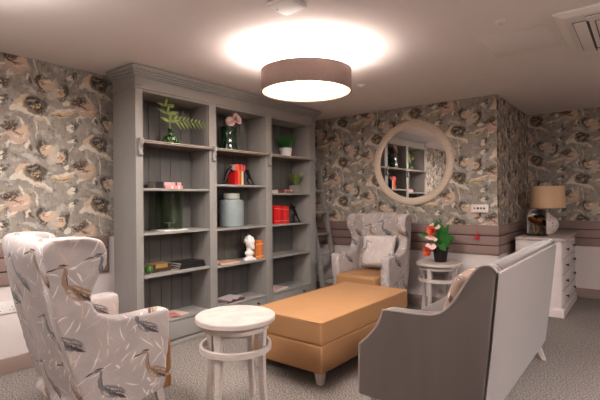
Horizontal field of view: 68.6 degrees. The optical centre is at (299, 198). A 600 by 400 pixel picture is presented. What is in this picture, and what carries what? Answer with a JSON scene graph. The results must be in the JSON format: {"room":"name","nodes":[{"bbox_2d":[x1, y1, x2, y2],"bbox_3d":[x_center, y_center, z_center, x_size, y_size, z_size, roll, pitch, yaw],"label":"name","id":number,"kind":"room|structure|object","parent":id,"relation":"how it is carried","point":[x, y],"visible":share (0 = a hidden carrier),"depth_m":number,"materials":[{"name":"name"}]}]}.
{"room":"care facility","nodes":[
{"label":"care facility","id":0,"kind":"room"},
{"bbox_2d":[0,52,113,358],"bbox_3d":[-2.245,0.107,3.341,0.100,2.410,7.671,0,0,38],"label":"wall","id":1,"kind":"structure","parent":0,"point":[56,121],"depth_m":3.56,"materials":[{"name":"paper"}]},
{"bbox_2d":[0,300,16,314],"bbox_3d":[-2.206,0.813,3.289,0.016,0.090,0.156,0,0,38],"label":"wall socket","id":2,"kind":"object","parent":1,"relation":"attached to","point":[7,306],"visible":0.91,"depth_m":3.30,"materials":[{"name":"white plastic"}]},
{"bbox_2d":[0,352,34,375],"bbox_3d":[-3.131,1.259,2.105,0.022,0.120,4.620,0,0,38],"label":"baseboard","id":3,"kind":"structure","parent":1,"relation":"attached to","point":[16,363],"depth_m":3.33,"materials":[{"name":"paint"}]},
{"bbox_2d":[0,260,108,285],"bbox_3d":[-3.138,0.608,2.106,0.020,0.095,4.620,0,0,38],"label":"trim","id":4,"kind":"structure","parent":1,"relation":"attached to","point":[4,280],"depth_m":3.28,"materials":[{"name":"paint"}]},
{"bbox_2d":[0,235,108,256],"bbox_3d":[-3.140,0.388,2.106,0.020,0.108,4.620,0,0,38],"label":"trim","id":5,"kind":"structure","parent":1,"relation":"attached to","point":[104,238],"depth_m":3.86,"materials":[{"name":"paint"}]},
{"bbox_2d":[0,248,108,271],"bbox_3d":[-3.139,0.501,2.106,0.020,0.096,4.620,0,0,38],"label":"trim","id":6,"kind":"structure","parent":1,"relation":"attached to","point":[3,268],"depth_m":3.27,"materials":[{"name":"paint"}]},
{"bbox_2d":[0,0,599,119],"bbox_3d":[1.017,-1.176,1.774,7.182,0.100,9.459,0,0,38],"label":"ceiling","id":7,"kind":"structure","parent":0,"point":[405,53],"depth_m":3.15,"materials":[{"name":"paint"}]},
{"bbox_2d":[267,0,306,14],"bbox_3d":[-0.075,-1.100,2.502,0.170,0.032,0.170,0,0,42],"label":"smoke detector","id":8,"kind":"object","parent":7,"relation":"attached to","point":[286,7],"visible":1,"depth_m":2.48,"materials":[{"name":"white plastic"}]},
{"bbox_2d":[261,50,351,101],"bbox_3d":[0.047,-0.967,3.368,0.690,0.302,0.690,0,0,38],"label":"drum ceiling light","id":9,"kind":"object","parent":7,"relation":"attached to","point":[305,77],"visible":1,"depth_m":3.15,"materials":[{"name":"beige"}]},
{"bbox_2d":[262,80,349,101],"bbox_3d":[0.048,-0.831,3.368,0.670,0.022,0.670,0,0,38],"label":"diffuser","id":10,"kind":"object","parent":9,"relation":"attached to","point":[282,90],"depth_m":3.35,"materials":[{"name":"beige plastic"}]},
{"bbox_2d":[495,19,506,24],"bbox_3d":[1.275,-1.117,2.789,0.076,0.021,0.076,0,0,38],"label":"sprinkler","id":11,"kind":"object","parent":7,"relation":"attached to","point":[500,21],"visible":1,"depth_m":2.78,"materials":[{"name":"silver metal"}]},
{"bbox_2d":[476,24,560,57],"bbox_3d":[1.587,-1.128,3.185,0.456,0.004,0.516,0,0,38],"label":"ceiling hatch","id":12,"kind":"object","parent":7,"relation":"attached to","point":[539,37],"visible":1,"depth_m":3.16,"materials":[{"name":"white paint"}]},
{"bbox_2d":[552,3,599,55],"bbox_3d":[2.232,-1.117,2.773,0.980,0.036,0.980,0,0,38],"label":"ceiling vent","id":13,"kind":"object","parent":7,"relation":"in","point":[579,27],"visible":1,"depth_m":2.85,"materials":[{"name":"white plastic"}]},
{"bbox_2d":[0,297,599,399],"bbox_3d":[1.038,1.334,1.774,7.182,0.100,9.459,0,0,38],"label":"floor","id":14,"kind":"structure","parent":0,"point":[570,370],"depth_m":3.21,"materials":[{"name":"carpet"}]},
{"bbox_2d":[2,231,170,399],"bbox_3d":[-1.240,0.740,2.587,0.765,1.126,0.799,0,0,42],"label":"armchair","id":15,"kind":"object","parent":14,"relation":"on","point":[78,343],"visible":1,"depth_m":2.28,"materials":[{"name":"fabric"}]},
{"bbox_2d":[166,337,170,371],"bbox_3d":[-1.149,0.958,2.687,0.498,0.219,0.531,0,0,42],"label":"seat cushion","id":16,"kind":"object","parent":15,"relation":"on","point":[168,358],"depth_m":2.70,"materials":[{"name":"orange leather"}]},
{"bbox_2d":[106,63,320,346],"bbox_3d":[-0.692,0.098,4.707,0.415,2.402,2.630,0,0,38],"label":"bookcase","id":17,"kind":"object","parent":14,"relation":"on","point":[140,155],"visible":0.79,"depth_m":4.33,"materials":[{"name":"grey paint"}]},
{"bbox_2d":[144,265,152,273],"bbox_3d":[-1.319,0.616,3.830,0.072,0.072,0.072,0,0,38],"label":"ball ornament","id":18,"kind":"object","parent":17,"relation":"on","point":[148,269],"visible":1,"depth_m":3.81,"materials":[{"name":"green glass"}]},
{"bbox_2d":[148,182,163,187],"bbox_3d":[-1.307,-0.122,3.975,0.130,0.062,0.085,0,0,38],"label":"book","id":19,"kind":"object","parent":17,"relation":"on","point":[150,184],"visible":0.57,"depth_m":3.94,"materials":[{"name":"paper"}]},
{"bbox_2d":[144,267,170,272],"bbox_3d":[-1.291,0.635,3.979,0.140,0.034,0.200,0,0,37],"label":"book","id":20,"kind":"object","parent":17,"relation":"on","point":[164,268],"visible":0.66,"depth_m":3.93,"materials":[{"name":"paper"}]},
{"bbox_2d":[144,262,170,268],"bbox_3d":[-1.288,0.600,3.973,0.131,0.034,0.190,0,0,39],"label":"book","id":21,"kind":"object","parent":20,"relation":"on","point":[156,265],"visible":0.88,"depth_m":3.94,"materials":[{"name":"paper"}]},
{"bbox_2d":[151,191,187,231],"bbox_3d":[-1.198,0.105,4.037,0.236,0.365,0.250,0,0,38],"label":"hurricane lantern","id":22,"kind":"object","parent":17,"relation":"on","point":[169,204],"visible":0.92,"depth_m":3.94,"materials":[{"name":"green glass"}]},
{"bbox_2d":[162,129,178,142],"bbox_3d":[-1.192,-0.569,4.053,0.152,0.150,0.152,0,0,38],"label":"glass vase","id":23,"kind":"object","parent":17,"relation":"on","point":[170,137],"visible":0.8,"depth_m":4.00,"materials":[{"name":"green glass"}]},
{"bbox_2d":[156,99,204,128],"bbox_3d":[-1.066,-0.712,4.151,0.074,0.409,0.628,0,0,43],"label":"fern sprig","id":24,"kind":"object","parent":23,"relation":"in","point":[168,106],"visible":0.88,"depth_m":4.04,"materials":[{"name":"green plant"}]},
{"bbox_2d":[164,185,182,188],"bbox_3d":[-1.207,-0.107,4.084,0.131,0.030,0.190,0,0,38],"label":"book","id":25,"kind":"object","parent":17,"relation":"on","point":[165,186],"visible":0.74,"depth_m":4.04,"materials":[{"name":"paper"}]},
{"bbox_2d":[164,182,180,185],"bbox_3d":[-1.218,-0.138,4.083,0.126,0.030,0.185,0,0,38],"label":"book","id":26,"kind":"object","parent":25,"relation":"on","point":[165,183],"visible":0.8,"depth_m":4.05,"materials":[{"name":"paper"}]},
{"bbox_2d":[169,310,188,318],"bbox_3d":[-1.194,1.065,4.047,0.200,0.006,0.270,0,0,30],"label":"book","id":27,"kind":"object","parent":17,"relation":"on","point":[171,311],"visible":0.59,"depth_m":4.11,"materials":[{"name":"paper"}]},
{"bbox_2d":[169,312,180,317],"bbox_3d":[-1.194,1.057,3.982,0.180,0.008,0.141,0,0,-40],"label":"book","id":28,"kind":"object","parent":27,"relation":"on","point":[173,314],"visible":0.59,"depth_m":3.98,"materials":[{"name":"paper"}]},
{"bbox_2d":[171,264,204,269],"bbox_3d":[-1.090,0.641,4.217,0.200,0.018,0.300,0,0,38],"label":"book","id":29,"kind":"object","parent":17,"relation":"on","point":[193,266],"visible":0.57,"depth_m":4.12,"materials":[{"name":"paper"}]},
{"bbox_2d":[171,262,204,266],"bbox_3d":[-1.093,0.622,4.224,0.200,0.018,0.284,0,0,37],"label":"book","id":30,"kind":"object","parent":29,"relation":"on","point":[199,263],"visible":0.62,"depth_m":4.13,"materials":[{"name":"paper"}]},
{"bbox_2d":[168,258,203,264],"bbox_3d":[-1.093,0.604,4.234,0.200,0.018,0.268,0,0,38],"label":"book","id":31,"kind":"object","parent":30,"relation":"on","point":[184,261],"visible":0.95,"depth_m":4.18,"materials":[{"name":"paper"}]},
{"bbox_2d":[222,165,233,183],"bbox_3d":[-0.752,-0.249,4.543,0.068,0.203,0.157,0,0,38],"label":"bookend","id":32,"kind":"object","parent":17,"relation":"on","point":[229,169],"visible":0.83,"depth_m":4.54,"materials":[{"name":"brown metal"}]},
{"bbox_2d":[219,126,237,149],"bbox_3d":[-0.750,-0.623,4.615,0.200,0.250,0.200,0,0,38],"label":"vase","id":33,"kind":"object","parent":17,"relation":"on","point":[228,140],"visible":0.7,"depth_m":4.54,"materials":[{"name":"green glass"}]},
{"bbox_2d":[226,113,241,127],"bbox_3d":[-0.687,-0.719,4.606,0.133,0.418,0.204,0,0,16],"label":"stem","id":34,"kind":"object","parent":33,"relation":"in","point":[230,121],"visible":0.95,"depth_m":4.57,"materials":[{"name":"plant"}]},
{"bbox_2d":[226,116,234,125],"bbox_3d":[-0.721,-0.803,4.547,0.061,0.102,0.094,0,0,38],"label":"flower","id":35,"kind":"object","parent":34,"relation":"on","point":[230,121],"depth_m":4.55,"materials":[{"name":"pink plant"}]},
{"bbox_2d":[233,113,241,123],"bbox_3d":[-0.657,-0.840,4.604,0.069,0.120,0.126,0,0,38],"label":"flower","id":36,"kind":"object","parent":34,"relation":"on","point":[236,118],"depth_m":4.60,"materials":[{"name":"pink plant"}]},
{"bbox_2d":[217,259,239,264],"bbox_3d":[-0.779,0.655,4.564,0.200,0.014,0.240,0,0,44],"label":"book","id":37,"kind":"object","parent":17,"relation":"on","point":[228,261],"visible":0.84,"depth_m":4.55,"materials":[{"name":"paper"}]},
{"bbox_2d":[219,193,243,227],"bbox_3d":[-0.721,0.118,4.635,0.254,0.352,0.254,0,0,38],"label":"ceramic jar","id":38,"kind":"object","parent":17,"relation":"on","point":[231,209],"visible":0.98,"depth_m":4.53,"materials":[{"name":"grey ceramic"}]},
{"bbox_2d":[218,297,244,303],"bbox_3d":[-0.742,1.054,4.622,0.200,0.020,0.260,0,0,34],"label":"book","id":39,"kind":"object","parent":17,"relation":"on","point":[241,298],"visible":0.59,"depth_m":4.53,"materials":[{"name":"paper"}]},
{"bbox_2d":[218,294,242,301],"bbox_3d":[-0.740,1.037,4.614,0.181,0.012,0.240,0,0,27],"label":"book","id":40,"kind":"object","parent":39,"relation":"on","point":[229,297],"visible":0.93,"depth_m":4.60,"materials":[{"name":"paper"}]},
{"bbox_2d":[228,171,237,184],"bbox_3d":[-0.708,-0.220,4.639,0.110,0.146,0.045,0,0,38],"label":"book","id":41,"kind":"object","parent":17,"relation":"on","point":[232,177],"visible":0.75,"depth_m":4.61,"materials":[{"name":"paper"}]},
{"bbox_2d":[243,235,255,260],"bbox_3d":[-0.546,0.525,4.744,0.129,0.271,0.138,0,0,-23],"label":"bust","id":42,"kind":"object","parent":17,"relation":"on","point":[249,240],"visible":1,"depth_m":4.71,"materials":[{"name":"white ceramic"}]},
{"bbox_2d":[244,167,255,184],"bbox_3d":[-0.558,-0.250,4.789,0.068,0.203,0.157,0,0,38],"label":"bookend","id":43,"kind":"object","parent":17,"relation":"on","point":[246,171],"visible":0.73,"depth_m":4.78,"materials":[{"name":"brown metal"}]},
{"bbox_2d":[246,241,257,258],"bbox_3d":[-0.527,0.560,4.851,0.151,0.200,0.039,0,0,38],"label":"book","id":44,"kind":"object","parent":17,"relation":"on","point":[255,250],"visible":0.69,"depth_m":4.80,"materials":[{"name":"paper"}]},
{"bbox_2d":[255,240,260,258],"bbox_3d":[-0.501,0.557,4.884,0.151,0.205,0.043,0,0,38],"label":"book","id":45,"kind":"object","parent":17,"relation":"on","point":[259,241],"visible":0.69,"depth_m":4.83,"materials":[{"name":"paper"}]},
{"bbox_2d":[254,239,262,258],"bbox_3d":[-0.478,0.558,4.913,0.151,0.203,0.029,0,0,38],"label":"book","id":46,"kind":"object","parent":17,"relation":"on","point":[254,239],"visible":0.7,"depth_m":4.87,"materials":[{"name":"paper"}]},
{"bbox_2d":[272,205,277,223],"bbox_3d":[-0.343,0.183,5.202,0.161,0.220,0.057,0,0,38],"label":"book","id":47,"kind":"object","parent":17,"relation":"on","point":[274,207],"visible":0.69,"depth_m":5.15,"materials":[{"name":"paper"}]},
{"bbox_2d":[272,189,284,192],"bbox_3d":[-0.275,-0.090,5.260,0.140,0.044,0.120,0,0,37],"label":"book","id":48,"kind":"object","parent":17,"relation":"on","point":[273,190],"visible":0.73,"depth_m":5.21,"materials":[{"name":"paper"}]},
{"bbox_2d":[278,206,280,223],"bbox_3d":[-0.310,0.186,5.245,0.161,0.214,0.049,0,0,38],"label":"book","id":49,"kind":"object","parent":17,"relation":"on","point":[279,222],"visible":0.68,"depth_m":5.20,"materials":[{"name":"paper"}]},
{"bbox_2d":[280,206,283,223],"bbox_3d":[-0.276,0.188,5.288,0.161,0.210,0.059,0,0,38],"label":"book","id":50,"kind":"object","parent":17,"relation":"on","point":[281,207],"visible":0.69,"depth_m":5.24,"materials":[{"name":"paper"}]},
{"bbox_2d":[284,206,285,222],"bbox_3d":[-0.243,0.190,5.330,0.161,0.206,0.045,0,0,38],"label":"book","id":51,"kind":"object","parent":17,"relation":"on","point":[284,206],"visible":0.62,"depth_m":5.28,"materials":[{"name":"paper"}]},
{"bbox_2d":[273,133,297,155],"bbox_3d":[-0.154,-0.659,5.337,0.278,0.313,0.358,0,0,16],"label":"potted fern","id":52,"kind":"object","parent":17,"relation":"on","point":[286,151],"visible":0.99,"depth_m":5.28,"materials":[{"name":"green plant"}]},
{"bbox_2d":[279,148,291,155],"bbox_3d":[-0.174,-0.559,5.346,0.160,0.112,0.160,0,0,38],"label":"pot","id":53,"kind":"object","parent":52,"relation":"attached to","point":[283,151],"depth_m":5.28,"materials":[{"name":"white ceramic"}]},
{"bbox_2d":[286,206,288,222],"bbox_3d":[-0.212,0.191,5.368,0.161,0.202,0.051,0,0,38],"label":"book","id":54,"kind":"object","parent":17,"relation":"on","point":[287,207],"visible":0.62,"depth_m":5.32,"materials":[{"name":"paper"}]},
{"bbox_2d":[287,170,303,192],"bbox_3d":[-0.065,-0.214,5.489,0.248,0.288,0.254,0,0,38],"label":"spiky plant","id":55,"kind":"object","parent":17,"relation":"on","point":[296,187],"visible":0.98,"depth_m":5.45,"materials":[{"name":"green plant"}]},
{"bbox_2d":[289,203,301,222],"bbox_3d":[-0.065,0.167,5.411,0.082,0.248,0.192,0,0,38],"label":"bookend","id":56,"kind":"object","parent":17,"relation":"on","point":[292,207],"visible":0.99,"depth_m":5.40,"materials":[{"name":"brown metal"}]},
{"bbox_3d":[-0.687,-0.223,4.666,0.110,0.151,0.021,0,0,38],"label":"book","id":57,"kind":"object","parent":17,"relation":"on","visible":0},
{"bbox_2d":[230,164,244,170],"bbox_3d":[-0.667,-0.331,4.675,0.101,0.062,0.135,0,0,38],"label":"book","id":58,"kind":"object","parent":57,"relation":"on","point":[235,167],"visible":0.9,"depth_m":4.63,"materials":[{"name":"paper"}]},
{"bbox_3d":[-0.294,1.054,5.190,0.200,0.012,0.260,0,0,32],"label":"book","id":59,"kind":"object","parent":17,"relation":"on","visible":0},
{"bbox_2d":[273,286,283,290],"bbox_3d":[-0.303,1.044,5.157,0.171,0.008,0.220,0,0,20],"label":"book","id":60,"kind":"object","parent":59,"relation":"on","point":[276,288],"visible":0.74,"depth_m":5.16,"materials":[{"name":"paper"}]},
{"bbox_2d":[195,305,274,399],"bbox_3d":[-0.396,1.005,2.718,0.490,0.582,0.490,0,0,24],"label":"round side table","id":61,"kind":"object","parent":14,"relation":"on","point":[251,322],"visible":1,"depth_m":2.62,"materials":[{"name":"white wood"}]},
{"bbox_2d":[315,148,334,287],"bbox_3d":[0.268,0.290,5.888,0.438,2.000,0.348,0,0,38],"label":"library ladder","id":62,"kind":"object","parent":14,"relation":"on","point":[321,190],"visible":0.47,"depth_m":5.97,"materials":[{"name":"grey paint"}]},
{"bbox_2d":[254,282,406,385],"bbox_3d":[0.306,1.067,3.744,0.690,0.446,1.382,0,0,38],"label":"ottoman","id":63,"kind":"object","parent":14,"relation":"on","point":[317,331],"visible":0.68,"depth_m":3.27,"materials":[{"name":"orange leather"}]},
{"bbox_2d":[261,282,406,345],"bbox_3d":[0.305,0.925,3.744,0.682,0.163,1.374,0,0,38],"label":"cushion","id":64,"kind":"object","parent":63,"relation":"on","point":[329,315],"depth_m":3.40,"materials":[{"name":"orange leather"}]},
{"bbox_2d":[332,212,411,288],"bbox_3d":[0.838,0.722,5.096,0.765,1.126,0.799,0,0,38],"label":"armchair","id":65,"kind":"object","parent":14,"relation":"on","point":[393,272],"visible":0.55,"depth_m":5.06,"materials":[{"name":"grey fabric"}]},
{"bbox_2d":[336,268,380,285],"bbox_3d":[0.757,0.942,4.991,0.498,0.219,0.531,0,0,38],"label":"seat cushion","id":66,"kind":"object","parent":65,"relation":"on","point":[370,276],"depth_m":4.85,"materials":[{"name":"orange leather"}]},
{"bbox_2d":[360,234,396,267],"bbox_3d":[0.917,0.613,5.150,0.421,0.388,0.178,0,0,33],"label":"cushion","id":67,"kind":"object","parent":65,"relation":"on","point":[375,247],"visible":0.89,"depth_m":5.10,"materials":[{"name":"fabric"}]},
{"bbox_2d":[416,259,461,308],"bbox_3d":[1.543,0.989,4.882,0.490,0.582,0.490,0,0,-42],"label":"round side table","id":68,"kind":"object","parent":14,"relation":"on","point":[427,266],"visible":0.84,"depth_m":4.75,"materials":[{"name":"white wood"}]},
{"bbox_2d":[418,220,453,262],"bbox_3d":[1.499,0.464,4.885,0.415,0.467,0.263,0,0,38],"label":"potted flower","id":69,"kind":"object","parent":68,"relation":"on","point":[436,232],"visible":1,"depth_m":4.84,"materials":[{"name":"green plant"}]},
{"bbox_2d":[358,238,556,399],"bbox_3d":[1.193,0.802,3.053,0.796,0.962,1.748,0,0,38],"label":"sofa","id":70,"kind":"object","parent":14,"relation":"on","point":[478,347],"visible":0.99,"depth_m":2.39,"materials":[{"name":"grey fabric"}]},
{"bbox_2d":[420,296,446,311],"bbox_3d":[1.350,0.903,3.417,0.590,0.153,0.762,0,0,38],"label":"seat cushion","id":71,"kind":"object","parent":70,"relation":"on","point":[437,306],"depth_m":3.39,"materials":[{"name":"grey fabric"}]},
{"bbox_2d":[443,266,476,309],"bbox_3d":[0.947,0.619,2.594,0.201,0.404,0.423,0,0,28],"label":"sofa cushion","id":72,"kind":"object","parent":70,"relation":"on","point":[458,282],"visible":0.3,"depth_m":2.45,"materials":[{"name":"beige fabric"}]},
{"bbox_2d":[515,231,576,318],"bbox_3d":[2.959,0.845,5.233,0.492,0.846,1.113,0,0,38],"label":"dresser","id":73,"kind":"object","parent":14,"relation":"on","point":[563,295],"visible":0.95,"depth_m":4.83,"materials":[{"name":"white paint"}]},
{"bbox_2d":[525,208,547,235],"bbox_3d":[2.752,0.263,5.115,0.236,0.320,0.236,0,0,38],"label":"glass cloche","id":74,"kind":"object","parent":73,"relation":"on","point":[536,217],"visible":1,"depth_m":5.04,"materials":[{"name":"clear glass"}]},
{"bbox_2d":[529,186,565,233],"bbox_3d":[2.987,0.134,5.311,0.384,0.575,0.384,0,0,38],"label":"table lamp","id":75,"kind":"object","parent":73,"relation":"on","point":[546,197],"visible":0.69,"depth_m":5.18,"materials":[{"name":"fabric"}]},
{"bbox_2d":[315,94,499,297],"bbox_3d":[1.145,0.078,5.617,2.611,2.410,0.100,0,0,38],"label":"wall","id":76,"kind":"structure","parent":0,"point":[347,146],"depth_m":5.28,"materials":[{"name":"paper"}]},
{"bbox_2d":[316,281,441,305],"bbox_3d":[1.165,1.223,5.532,2.533,0.120,0.022,0,0,38],"label":"baseboard","id":77,"kind":"structure","parent":76,"relation":"attached to","point":[416,299],"depth_m":5.34,"materials":[{"name":"paint"}]},
{"bbox_2d":[316,220,498,235],"bbox_3d":[1.157,0.352,5.533,2.531,0.108,0.020,0,0,38],"label":"trim","id":78,"kind":"structure","parent":76,"relation":"attached to","point":[415,227],"depth_m":5.04,"materials":[{"name":"paint"}]},
{"bbox_2d":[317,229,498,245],"bbox_3d":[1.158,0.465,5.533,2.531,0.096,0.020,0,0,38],"label":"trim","id":79,"kind":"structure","parent":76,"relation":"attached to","point":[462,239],"depth_m":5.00,"materials":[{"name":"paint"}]},
{"bbox_2d":[317,228,499,255],"bbox_3d":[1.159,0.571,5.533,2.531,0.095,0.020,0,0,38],"label":"trim","id":80,"kind":"structure","parent":76,"relation":"attached to","point":[458,248],"depth_m":5.03,"materials":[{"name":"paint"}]},
{"bbox_2d":[374,120,453,204],"bbox_3d":[1.358,-0.439,5.354,1.032,1.032,0.040,0,0,38],"label":"round mirror","id":81,"kind":"object","parent":76,"relation":"attached to","point":[411,161],"visible":1,"depth_m":5.34,"materials":[{"name":"beige wood"}]},
{"bbox_2d":[381,128,445,197],"bbox_3d":[1.364,-0.439,5.362,0.849,0.849,0.004,0,0,38],"label":"mirror glass","id":82,"kind":"object","parent":81,"relation":"attached to","point":[413,160],"depth_m":5.35,"materials":[{"name":"silver"}]},
{"bbox_2d":[471,204,488,238],"bbox_3d":[1.988,0.250,4.861,0.184,0.381,0.045,0,0,38],"label":"panel","id":83,"kind":"object","parent":76,"relation":"attached to","point":[475,208],"visible":1,"depth_m":4.86,"materials":[{"name":"white plastic"}]},
{"bbox_2d":[499,96,527,258],"bbox_3d":[2.623,0.065,5.464,0.100,2.410,1.488,0,0,38],"label":"wall","id":84,"kind":"structure","parent":0,"point":[513,123],"depth_m":5.33,"materials":[{"name":"paper"}]},
{"bbox_2d":[500,241,515,254],"bbox_3d":[2.637,0.559,5.380,0.020,0.095,1.566,0,0,38],"label":"trim","id":85,"kind":"structure","parent":84,"relation":"attached to","point":[510,246],"depth_m":5.03,"materials":[{"name":"paint"}]},
{"bbox_2d":[498,220,526,234],"bbox_3d":[2.635,0.339,5.380,0.020,0.108,1.566,0,0,38],"label":"trim","id":86,"kind":"structure","parent":84,"relation":"attached to","point":[515,226],"depth_m":5.22,"materials":[{"name":"paint"}]},
{"bbox_2d":[500,228,526,245],"bbox_3d":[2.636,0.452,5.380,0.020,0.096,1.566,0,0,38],"label":"trim","id":87,"kind":"structure","parent":84,"relation":"attached to","point":[510,237],"depth_m":5.14,"materials":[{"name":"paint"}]},
{"bbox_2d":[527,107,599,289],"bbox_3d":[4.870,0.046,4.705,4.571,2.410,0.100,0,0,38],"label":"wall","id":88,"kind":"structure","parent":0,"point":[564,146],"depth_m":5.68,"materials":[{"name":"paper"}]},
{"bbox_2d":[556,229,599,237],"bbox_3d":[4.875,0.433,4.627,4.471,0.096,0.020,0,0,38],"label":"trim","id":89,"kind":"structure","parent":88,"relation":"attached to","point":[580,233],"depth_m":5.59,"materials":[{"name":"paint"}]},
{"bbox_2d":[558,220,599,229],"bbox_3d":[4.874,0.320,4.627,4.471,0.108,0.020,0,0,38],"label":"trim","id":90,"kind":"structure","parent":88,"relation":"attached to","point":[566,224],"depth_m":5.64,"materials":[{"name":"paint"}]},
{"bbox_2d":[558,228,599,246],"bbox_3d":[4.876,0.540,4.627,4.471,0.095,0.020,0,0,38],"label":"trim","id":91,"kind":"structure","parent":88,"relation":"attached to","point":[578,241],"depth_m":5.58,"materials":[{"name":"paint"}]},
{"bbox_2d":[575,288,599,299],"bbox_3d":[4.881,1.191,4.626,4.471,0.120,0.022,0,0,38],"label":"baseboard","id":92,"kind":"structure","parent":88,"relation":"attached to","point":[581,292],"depth_m":5.58,"materials":[{"name":"paint"}]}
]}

